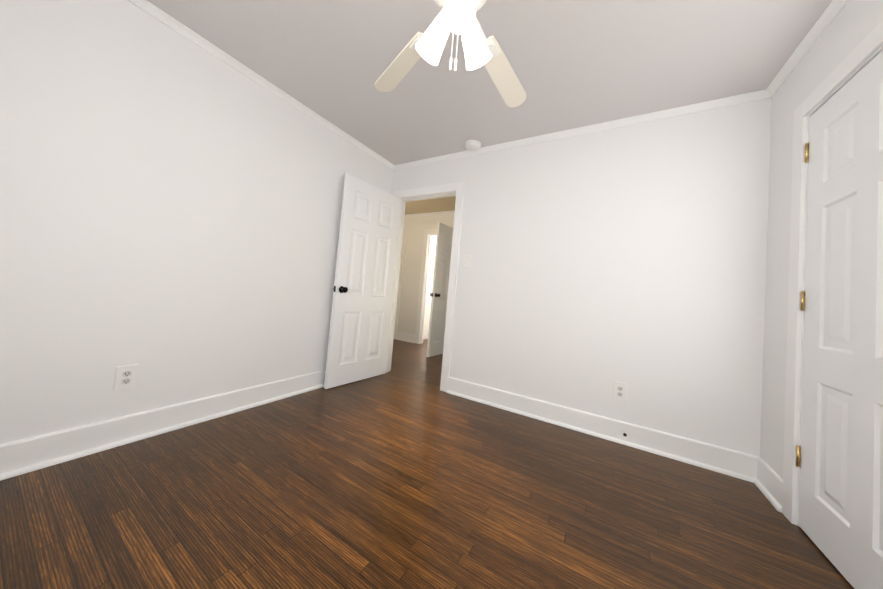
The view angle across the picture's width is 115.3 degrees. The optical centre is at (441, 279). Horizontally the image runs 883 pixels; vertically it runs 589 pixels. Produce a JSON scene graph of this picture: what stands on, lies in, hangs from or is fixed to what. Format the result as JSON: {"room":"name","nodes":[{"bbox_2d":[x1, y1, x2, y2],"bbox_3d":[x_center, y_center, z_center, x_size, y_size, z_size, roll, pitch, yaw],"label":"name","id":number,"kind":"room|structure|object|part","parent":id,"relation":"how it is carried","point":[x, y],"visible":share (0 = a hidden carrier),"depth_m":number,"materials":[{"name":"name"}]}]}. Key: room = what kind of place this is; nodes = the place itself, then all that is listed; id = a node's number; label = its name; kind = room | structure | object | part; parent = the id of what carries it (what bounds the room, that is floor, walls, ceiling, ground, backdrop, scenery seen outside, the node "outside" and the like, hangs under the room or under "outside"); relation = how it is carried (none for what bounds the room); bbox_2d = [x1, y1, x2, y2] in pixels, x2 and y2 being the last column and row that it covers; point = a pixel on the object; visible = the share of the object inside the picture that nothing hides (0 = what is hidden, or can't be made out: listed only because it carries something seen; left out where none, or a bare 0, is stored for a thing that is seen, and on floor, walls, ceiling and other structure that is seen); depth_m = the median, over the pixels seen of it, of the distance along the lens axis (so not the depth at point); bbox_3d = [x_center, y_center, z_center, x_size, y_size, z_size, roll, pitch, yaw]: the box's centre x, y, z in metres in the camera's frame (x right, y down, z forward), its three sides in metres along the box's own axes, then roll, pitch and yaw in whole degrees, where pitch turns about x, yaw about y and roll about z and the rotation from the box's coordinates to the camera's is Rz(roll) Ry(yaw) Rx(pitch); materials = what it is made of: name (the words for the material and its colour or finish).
{"room":"empty bedroom","nodes":[
{"label":"empty bedroom","id":0,"kind":"room"},
{"bbox_2d":[0,0,393,443],"bbox_3d":[-1.462,-0.268,2.098,0.116,2.440,3.162,3,-3,31],"label":"wall","id":1,"kind":"structure","parent":0,"point":[170,207],"depth_m":1.59,"materials":[{"name":"white paint"}]},
{"bbox_2d":[113,364,138,390],"bbox_3d":[-1.755,0.543,1.557,0.009,0.132,0.086,3,-3,31],"label":"electrical outlet","id":2,"kind":"object","parent":1,"relation":"attached to","point":[126,377],"visible":1,"depth_m":1.55,"materials":[{"name":"white plastic"}]},
{"bbox_2d":[0,370,325,480],"bbox_3d":[-1.476,0.879,2.036,0.035,0.150,2.870,3,-3,31],"label":"baseboard","id":3,"kind":"structure","parent":1,"relation":"attached to","point":[23,456],"depth_m":1.58,"materials":[{"name":"white paint"}]},
{"bbox_2d":[127,0,394,169],"bbox_3d":[-1.293,-1.457,2.113,0.040,0.042,2.820,3,-3,31],"label":"crown molding","id":4,"kind":"structure","parent":1,"relation":"attached to","point":[144,5],"depth_m":1.94,"materials":[{"name":"white paint"}]},
{"bbox_2d":[397,214,453,334],"bbox_3d":[-0.377,-0.040,5.304,3.716,2.440,0.116,3,-3,31],"label":"wall","id":5,"kind":"structure","parent":0,"point":[414,228],"depth_m":5.34,"materials":[{"name":"white paint"}]},
{"bbox_2d":[394,231,405,338],"bbox_3d":[-1.160,0.070,5.753,0.943,2.130,0.152,3,-3,31],"label":"door frame","id":6,"kind":"structure","parent":5,"relation":"attached to","point":[400,282],"depth_m":5.46,"materials":[{"name":"white paint"}]},
{"bbox_2d":[396,332,414,342],"bbox_3d":[-0.681,1.084,5.294,0.447,0.150,0.032,3,-3,31],"label":"baseboard","id":7,"kind":"structure","parent":5,"relation":"attached to","point":[406,337],"depth_m":5.26,"materials":[{"name":"white paint"}]},
{"bbox_2d":[415,229,436,343],"bbox_3d":[0.034,0.139,5.048,0.940,2.130,0.152,3,-3,31],"label":"door frame","id":8,"kind":"structure","parent":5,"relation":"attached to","point":[424,278],"depth_m":5.21,"materials":[{"name":"white paint"}]},
{"bbox_2d":[427,222,452,356],"bbox_3d":[0.094,0.165,4.509,0.179,2.025,0.763,3,-3,36],"label":"hall door","id":9,"kind":"structure","parent":8,"relation":"attached to","point":[439,296],"depth_m":4.32,"materials":[{"name":"white paint"}]},
{"label":"knob","id":10,"kind":"part","parent":9,"relation":"part of","materials":[{"name":"black metal"}]},
{"bbox_2d":[404,210,454,217],"bbox_3d":[-0.367,-1.243,5.318,3.600,0.042,0.040,3,-3,31],"label":"crown molding","id":11,"kind":"structure","parent":5,"relation":"attached to","point":[431,213],"depth_m":5.19,"materials":[{"name":"white paint"}]},
{"bbox_2d":[0,339,853,588],"bbox_3d":[0.155,1.195,3.342,6.746,0.100,7.162,3,-3,31],"label":"floor","id":12,"kind":"structure","parent":0,"point":[405,472],"depth_m":1.25,"materials":[{"name":"brown wood"}]},
{"bbox_2d":[423,236,436,339],"bbox_3d":[0.077,0.043,6.377,0.116,2.440,2.200,3,-3,31],"label":"wall","id":13,"kind":"structure","parent":0,"point":[430,285],"depth_m":5.74,"materials":[{"name":"white paint"}]},
{"bbox_2d":[147,0,831,214],"bbox_3d":[0.365,-1.334,3.450,6.746,0.100,7.162,3,-3,31],"label":"ceiling","id":14,"kind":"structure","parent":0,"point":[577,63],"depth_m":1.71,"materials":[{"name":"white paint"}]},
{"bbox_2d":[374,0,525,106],"bbox_3d":[0.103,-1.082,1.072,1.276,0.646,1.244,3,-3,31],"label":"ceiling fan","id":15,"kind":"object","parent":14,"relation":"hanging from","point":[458,17],"visible":1,"depth_m":1.12,"materials":[{"name":"white"}]},
{"bbox_2d":[465,140,480,150],"bbox_3d":[0.304,-1.297,2.716,0.160,0.045,0.160,3,-3,31],"label":"smoke detector","id":16,"kind":"object","parent":14,"relation":"attached to","point":[472,145],"visible":1,"depth_m":2.68,"materials":[{"name":"white plastic"}]},
{"bbox_2d":[392,98,771,456],"bbox_3d":[0.751,-0.064,2.554,3.246,2.440,0.116,3,-3,31],"label":"wall","id":17,"kind":"structure","parent":0,"point":[634,257],"depth_m":2.11,"materials":[{"name":"white paint"}]},
{"bbox_2d":[386,181,464,391],"bbox_3d":[-0.223,0.035,3.115,0.942,2.130,0.152,3,-3,31],"label":"door frame","id":18,"kind":"structure","parent":17,"relation":"attached to","point":[439,191],"depth_m":2.88,"materials":[{"name":"white paint"}]},
{"bbox_2d":[324,173,400,388],"bbox_3d":[-0.777,0.025,2.936,0.179,2.025,0.764,3,-3,35],"label":"bedroom door","id":19,"kind":"structure","parent":18,"relation":"attached to","point":[358,341],"depth_m":2.86,"materials":[{"name":"white paint"}]},
{"bbox_3d":[-0.973,0.088,2.657,0.179,0.066,0.096,3,-3,35],"label":"knob","id":20,"kind":"part","parent":19,"relation":"part of","materials":[{"name":"black metal"}]},
{"bbox_2d":[395,90,772,169],"bbox_3d":[0.761,-1.267,2.568,3.130,0.042,0.040,3,-3,31],"label":"crown molding","id":21,"kind":"structure","parent":17,"relation":"attached to","point":[756,95],"depth_m":2.23,"materials":[{"name":"white paint"}]},
{"bbox_2d":[447,377,767,489],"bbox_3d":[0.989,1.091,2.223,2.153,0.150,0.032,3,-3,31],"label":"baseboard","id":22,"kind":"structure","parent":17,"relation":"attached to","point":[744,466],"depth_m":2.01,"materials":[{"name":"white paint"}]},
{"bbox_2d":[613,381,626,401],"bbox_3d":[1.320,0.824,2.067,0.086,0.132,0.009,3,-3,31],"label":"electrical outlet","id":23,"kind":"object","parent":17,"relation":"attached to","point":[620,391],"visible":1,"depth_m":2.06,"materials":[{"name":"white plastic"}]},
{"bbox_2d":[760,0,882,478],"bbox_3d":[1.330,-0.106,0.449,0.116,2.440,2.930,3,-3,31],"label":"wall","id":24,"kind":"structure","parent":0,"point":[853,25],"depth_m":1.58,"materials":[{"name":"white paint"}]},
{"bbox_2d":[763,0,849,95],"bbox_3d":[1.364,-1.304,0.544,0.040,0.042,2.820,3,-3,31],"label":"crown molding","id":25,"kind":"structure","parent":24,"relation":"attached to","point":[828,16],"depth_m":1.44,"materials":[{"name":"white paint"}]},
{"bbox_2d":[782,20,882,526],"bbox_3d":[1.660,0.102,1.045,0.136,2.130,0.940,3,-3,31],"label":"trim","id":26,"kind":"structure","parent":24,"relation":"attached to","point":[861,55],"depth_m":1.41,"materials":[{"name":"white paint"}]},
{"bbox_2d":[796,50,882,588],"bbox_3d":[1.632,0.145,1.061,0.179,2.025,0.763,3,-3,31],"label":"closet door","id":27,"kind":"structure","parent":24,"relation":"in","point":[839,456],"depth_m":1.15,"materials":[{"name":"white paint"}]}
]}

